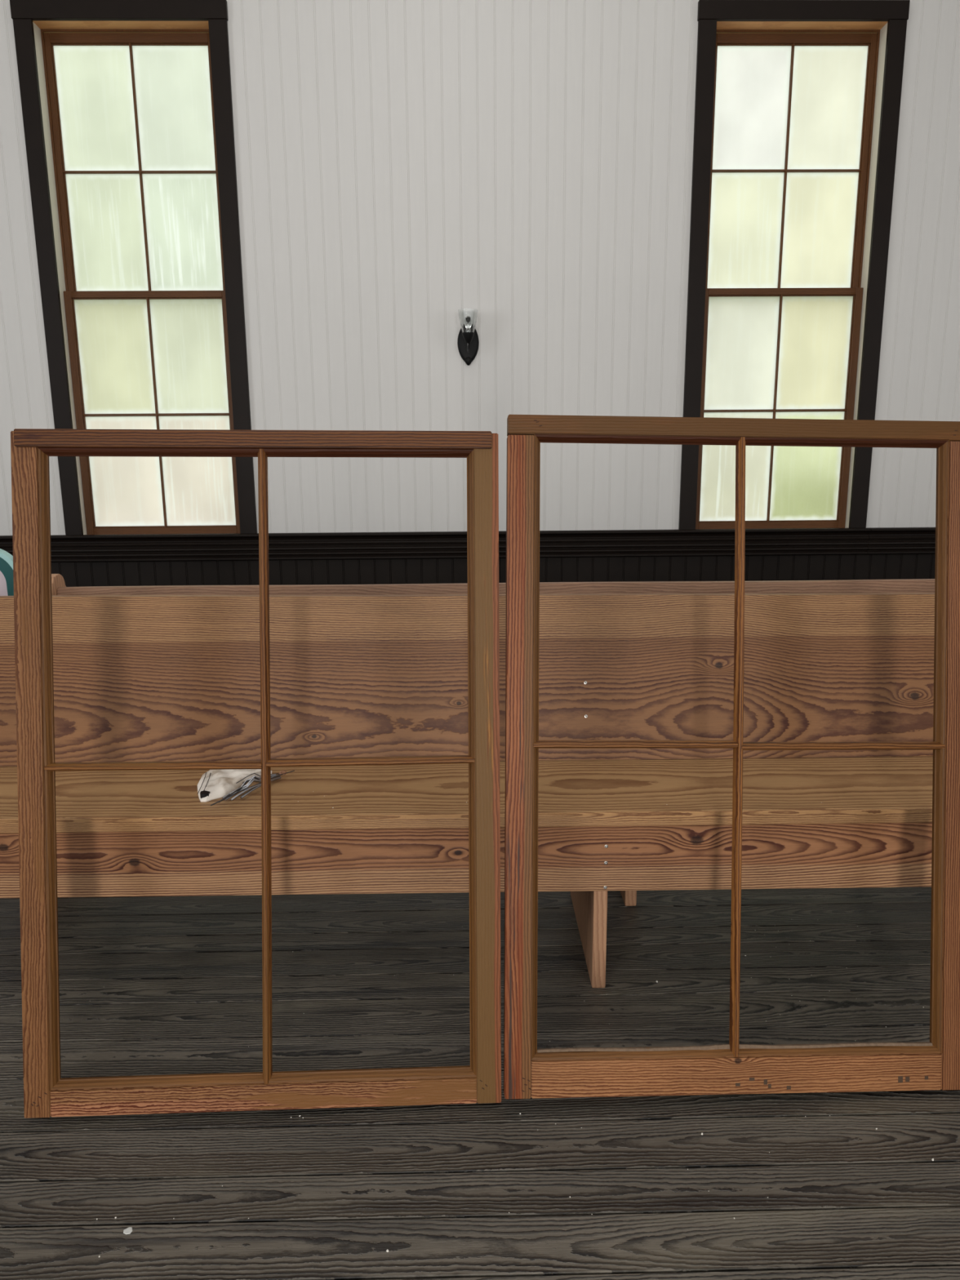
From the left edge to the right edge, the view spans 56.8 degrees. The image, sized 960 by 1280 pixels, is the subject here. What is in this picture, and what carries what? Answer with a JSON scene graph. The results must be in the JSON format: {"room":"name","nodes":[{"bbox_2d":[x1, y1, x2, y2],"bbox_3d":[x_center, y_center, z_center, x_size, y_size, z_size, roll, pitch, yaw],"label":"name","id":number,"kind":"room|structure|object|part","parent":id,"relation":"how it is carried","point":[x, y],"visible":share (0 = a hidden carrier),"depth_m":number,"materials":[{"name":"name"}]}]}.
{"room":"house of worship","nodes":[
{"label":"house of worship","id":0,"kind":"room"},
{"bbox_2d":[0,886,959,1279],"bbox_3d":[0.086,0.985,1.440,11.000,0.050,8.175,-1,12,-1],"label":"floor","id":1,"kind":"structure","parent":0,"point":[148,985],"depth_m":1.68,"materials":[{"name":"black wood"}]},
{"bbox_2d":[0,548,13,595],"bbox_3d":[-1.589,0.168,2.947,0.236,0.956,0.032,-1,12,-1],"label":"panel","id":2,"kind":"object","parent":1,"relation":"on","point":[6,584],"visible":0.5,"depth_m":2.86,"materials":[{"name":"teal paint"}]},
{"bbox_2d":[123,1226,132,1234],"bbox_3d":[-0.574,0.963,1.447,0.015,0.001,0.014,-1,12,-1],"label":"paint splat","id":3,"kind":"object","parent":1,"relation":"on","point":[127,1231],"visible":1,"depth_m":1.45,"materials":[{"name":"white paint"}]},
{"bbox_2d":[0,592,934,987],"bbox_3d":[0.368,0.341,2.207,4.700,0.893,0.506,-1,12,-1],"label":"wooden pew","id":4,"kind":"object","parent":1,"relation":"on","point":[136,677],"visible":0.9,"depth_m":2.28,"materials":[{"name":"brown wood"}]},
{"bbox_2d":[197,768,271,802],"bbox_3d":[-0.598,0.338,2.132,0.173,0.023,0.213,-1,12,-1],"label":"pouch","id":5,"kind":"object","parent":4,"relation":"on","point":[213,784],"visible":0.83,"depth_m":2.11,"materials":[{"name":"white fabric"}]},
{"bbox_2d":[210,770,294,805],"bbox_3d":[-0.548,0.338,2.100,0.068,0.027,0.267,6,13,26],"label":"bundle","id":6,"kind":"object","parent":5,"relation":"in","point":[276,776],"visible":0.91,"depth_m":2.08,"materials":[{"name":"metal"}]},
{"bbox_3d":[-0.552,0.341,2.100,0.004,0.022,0.151,6,14,30],"label":"metal rod","id":7,"kind":"part","parent":6,"relation":"part of","materials":[{"name":"metal"}]},
{"bbox_3d":[-0.534,0.348,2.064,0.004,0.011,0.124,6,13,28],"label":"metal rod","id":8,"kind":"part","parent":6,"relation":"part of","materials":[{"name":"metal"}]},
{"bbox_3d":[-0.538,0.335,2.098,0.004,0.021,0.136,8,14,34],"label":"metal rod","id":9,"kind":"part","parent":6,"relation":"part of","materials":[{"name":"metal"}]},
{"bbox_3d":[-0.537,0.340,2.101,0.098,0.023,0.155,-1,12,-1],"label":"metal rod","id":10,"kind":"part","parent":6,"relation":"part of","materials":[{"name":"metal"}]},
{"bbox_3d":[-0.529,0.330,2.125,0.004,0.020,0.104,8,15,36],"label":"metal rod","id":11,"kind":"part","parent":6,"relation":"part of","materials":[{"name":"metal"}]},
{"bbox_3d":[-0.517,0.345,2.100,0.006,0.013,0.144,5,13,25],"label":"metal rod","id":12,"kind":"part","parent":6,"relation":"part of","materials":[{"name":"metal"}]},
{"bbox_3d":[0.369,0.356,2.144,4.630,0.032,0.364,-1,12,-1],"label":"seat","id":13,"kind":"part","parent":4,"relation":"part of","materials":[{"name":"brown wood"}]},
{"bbox_3d":[0.364,0.089,2.311,4.630,0.421,0.131,-1,12,-1],"label":"backrest","id":14,"kind":"part","parent":4,"relation":"part of","materials":[{"name":"brown wood"}]},
{"bbox_2d":[51,573,934,906],"bbox_3d":[0.455,0.262,2.585,3.512,0.890,0.506,-1,12,-1],"label":"wooden pew","id":15,"kind":"object","parent":1,"relation":"on","point":[59,587],"visible":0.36,"depth_m":2.69,"materials":[{"name":"brown wood"}]},
{"bbox_3d":[-1.284,0.277,2.578,0.034,0.890,0.486,-1,12,-1],"label":"panel","id":16,"kind":"part","parent":15,"relation":"part of","materials":[{"name":"brown wood"}]},
{"bbox_3d":[0.451,0.031,2.690,3.442,0.402,0.126,-1,12,-1],"label":"backrest","id":17,"kind":"part","parent":15,"relation":"part of","materials":[{"name":"brown wood"}]},
{"bbox_2d":[0,0,959,586],"bbox_3d":[-0.004,-2.083,4.750,10.600,4.600,0.160,-1,12,-1],"label":"wall","id":18,"kind":"structure","parent":0,"point":[402,166],"depth_m":4.69,"materials":[{"name":"white paint"}]},
{"bbox_2d":[9,0,257,535],"bbox_3d":[-1.779,-1.881,4.760,1.061,2.664,0.216,-1,12,-1],"label":"window","id":19,"kind":"structure","parent":18,"relation":"in","point":[126,105],"depth_m":4.72,"materials":[{"name":"white glass"}]},
{"bbox_3d":[-2.259,-1.829,4.666,0.090,2.548,0.022,-1,12,-1],"label":"casing","id":20,"kind":"part","parent":19,"relation":"part of","materials":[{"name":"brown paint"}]},
{"bbox_3d":[-1.987,-2.754,4.608,0.393,0.597,0.002,-1,12,-1],"label":"pane","id":21,"kind":"part","parent":19,"relation":"part of","materials":[{"name":"glass"}]},
{"bbox_3d":[-1.983,-2.165,4.731,0.393,0.589,0.002,-1,12,-1],"label":"pane","id":22,"kind":"part","parent":19,"relation":"part of","materials":[{"name":"glass"}]},
{"bbox_3d":[-1.977,-1.533,4.819,0.393,0.600,0.002,-1,12,-1],"label":"pane","id":23,"kind":"part","parent":19,"relation":"part of","materials":[{"name":"clear glass"}]},
{"bbox_3d":[-1.787,-3.123,4.402,1.061,0.086,0.026,-1,12,-1],"label":"head casing","id":24,"kind":"part","parent":19,"relation":"part of","materials":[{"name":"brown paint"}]},
{"bbox_3d":[-1.973,-0.935,4.944,0.393,0.606,0.002,-1,12,-1],"label":"pane","id":25,"kind":"part","parent":19,"relation":"part of","materials":[{"name":"white glass"}]},
{"bbox_3d":[-1.784,-2.469,4.668,0.801,1.280,0.034,-1,12,-1],"label":"sash rail","id":26,"kind":"part","parent":19,"relation":"part of","materials":[{"name":"brown wood"}]},
{"bbox_3d":[-1.784,-2.469,4.668,0.879,1.280,0.034,-1,12,-1],"label":"sash","id":27,"kind":"part","parent":19,"relation":"part of","materials":[{"name":"brown wood"}]},
{"bbox_3d":[-1.784,-2.463,4.670,0.801,1.200,0.016,-1,12,-1],"label":"moulding","id":28,"kind":"part","parent":19,"relation":"part of","materials":[{"name":"brown wood"}]},
{"bbox_3d":[-1.774,-1.231,4.882,0.879,1.294,0.034,-1,12,-1],"label":"sash","id":29,"kind":"part","parent":19,"relation":"part of","materials":[{"name":"brown wood"}]},
{"bbox_3d":[-1.774,-1.231,4.882,0.801,1.294,0.034,-1,12,-1],"label":"sash rail","id":30,"kind":"part","parent":19,"relation":"part of","materials":[{"name":"brown wood"}]},
{"bbox_3d":[-1.774,-1.234,4.883,0.801,1.220,0.016,-1,12,-1],"label":"moulding","id":31,"kind":"part","parent":19,"relation":"part of","materials":[{"name":"brown wood"}]},
{"bbox_3d":[-1.586,-2.758,4.615,0.393,0.597,0.002,-1,12,-1],"label":"pane","id":32,"kind":"part","parent":19,"relation":"part of","materials":[{"name":"glass"}]},
{"bbox_3d":[-1.581,-2.170,4.738,0.393,0.589,0.002,-1,12,-1],"label":"pane","id":33,"kind":"part","parent":19,"relation":"part of","materials":[{"name":"glass"}]},
{"bbox_3d":[-1.576,-1.538,4.825,0.393,0.600,0.002,-1,12,-1],"label":"pane","id":34,"kind":"part","parent":19,"relation":"part of","materials":[{"name":"glass"}]},
{"bbox_3d":[-1.571,-0.940,4.951,0.393,0.606,0.002,-1,12,-1],"label":"pane","id":35,"kind":"part","parent":19,"relation":"part of","materials":[{"name":"white glass"}]},
{"bbox_3d":[-1.296,-1.840,4.683,0.090,2.548,0.022,-1,12,-1],"label":"casing","id":36,"kind":"part","parent":19,"relation":"part of","materials":[{"name":"brown paint"}]},
{"bbox_2d":[0,527,935,562],"bbox_3d":[0.009,-0.530,4.968,10.600,0.152,0.050,-1,12,-1],"label":"trim","id":37,"kind":"structure","parent":18,"relation":"attached to","point":[868,540],"depth_m":4.96,"materials":[{"name":"black paint"}]},
{"bbox_2d":[457,308,479,365],"bbox_3d":[-0.062,-1.600,4.698,0.115,0.272,0.136,-1,12,-1],"label":"wall sconce","id":38,"kind":"object","parent":18,"relation":"attached to","point":[468,342],"visible":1,"depth_m":4.67,"materials":[{"name":"black metal"}]},
{"bbox_3d":[-0.062,-1.674,4.666,0.102,0.115,0.102,-1,12,-1],"label":"lamp shade","id":39,"kind":"part","parent":38,"relation":"part of","materials":[{"name":"clear glass"}]},
{"bbox_2d":[678,0,910,529],"bbox_3d":[1.632,-1.919,4.818,1.061,2.664,0.216,-1,12,-1],"label":"window","id":40,"kind":"structure","parent":18,"relation":"in","point":[797,102],"depth_m":4.78,"materials":[{"name":"white glass"}]},
{"bbox_3d":[1.153,-1.867,4.724,0.090,2.548,0.022,-1,12,-1],"label":"casing","id":41,"kind":"part","parent":40,"relation":"part of","materials":[{"name":"brown paint"}]},
{"bbox_3d":[1.439,-0.973,5.002,0.393,0.606,0.002,-1,12,-1],"label":"pane","id":42,"kind":"part","parent":40,"relation":"part of","materials":[{"name":"white glass"}]},
{"bbox_3d":[1.434,-1.571,4.877,0.393,0.600,0.002,-1,12,-1],"label":"pane","id":43,"kind":"part","parent":40,"relation":"part of","materials":[{"name":"glass"}]},
{"bbox_3d":[1.429,-2.203,4.790,0.393,0.589,0.002,-1,12,-1],"label":"pane","id":44,"kind":"part","parent":40,"relation":"part of","materials":[{"name":"clear glass"}]},
{"bbox_3d":[1.424,-2.792,4.667,0.393,0.597,0.002,-1,12,-1],"label":"pane","id":45,"kind":"part","parent":40,"relation":"part of","materials":[{"name":"clear glass"}]},
{"bbox_3d":[1.637,-1.272,4.941,0.801,1.220,0.016,-1,12,-1],"label":"moulding","id":46,"kind":"part","parent":40,"relation":"part of","materials":[{"name":"brown wood"}]},
{"bbox_3d":[1.637,-1.269,4.941,0.801,1.294,0.034,-1,12,-1],"label":"sash rail","id":47,"kind":"part","parent":40,"relation":"part of","materials":[{"name":"brown wood"}]},
{"bbox_3d":[1.637,-1.269,4.941,0.879,1.294,0.034,-1,12,-1],"label":"sash","id":48,"kind":"part","parent":40,"relation":"part of","materials":[{"name":"brown wood"}]},
{"bbox_3d":[1.627,-2.501,4.729,0.801,1.200,0.016,-1,12,-1],"label":"moulding","id":49,"kind":"part","parent":40,"relation":"part of","materials":[{"name":"brown wood"}]},
{"bbox_3d":[1.627,-2.507,4.727,0.879,1.280,0.034,-1,12,-1],"label":"sash","id":50,"kind":"part","parent":40,"relation":"part of","materials":[{"name":"brown wood"}]},
{"bbox_3d":[1.627,-2.507,4.727,0.801,1.280,0.034,-1,12,-1],"label":"sash rail","id":51,"kind":"part","parent":40,"relation":"part of","materials":[{"name":"brown wood"}]},
{"bbox_3d":[1.625,-3.161,4.461,1.061,0.086,0.026,-1,12,-1],"label":"head casing","id":52,"kind":"part","parent":40,"relation":"part of","materials":[{"name":"brown paint"}]},
{"bbox_3d":[1.840,-0.977,5.009,0.393,0.606,0.002,-1,12,-1],"label":"pane","id":53,"kind":"part","parent":40,"relation":"part of","materials":[{"name":"glass"}]},
{"bbox_3d":[1.835,-1.576,4.884,0.393,0.600,0.002,-1,12,-1],"label":"pane","id":54,"kind":"part","parent":40,"relation":"part of","materials":[{"name":"clear glass"}]},
{"bbox_3d":[1.830,-2.208,4.796,0.393,0.589,0.002,-1,12,-1],"label":"pane","id":55,"kind":"part","parent":40,"relation":"part of","materials":[{"name":"glass"}]},
{"bbox_3d":[1.826,-2.796,4.673,0.393,0.597,0.002,-1,12,-1],"label":"pane","id":56,"kind":"part","parent":40,"relation":"part of","materials":[{"name":"clear glass"}]},
{"bbox_3d":[2.115,-1.878,4.741,0.090,2.548,0.022,-1,12,-1],"label":"casing","id":57,"kind":"part","parent":40,"relation":"part of","materials":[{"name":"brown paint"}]}
]}

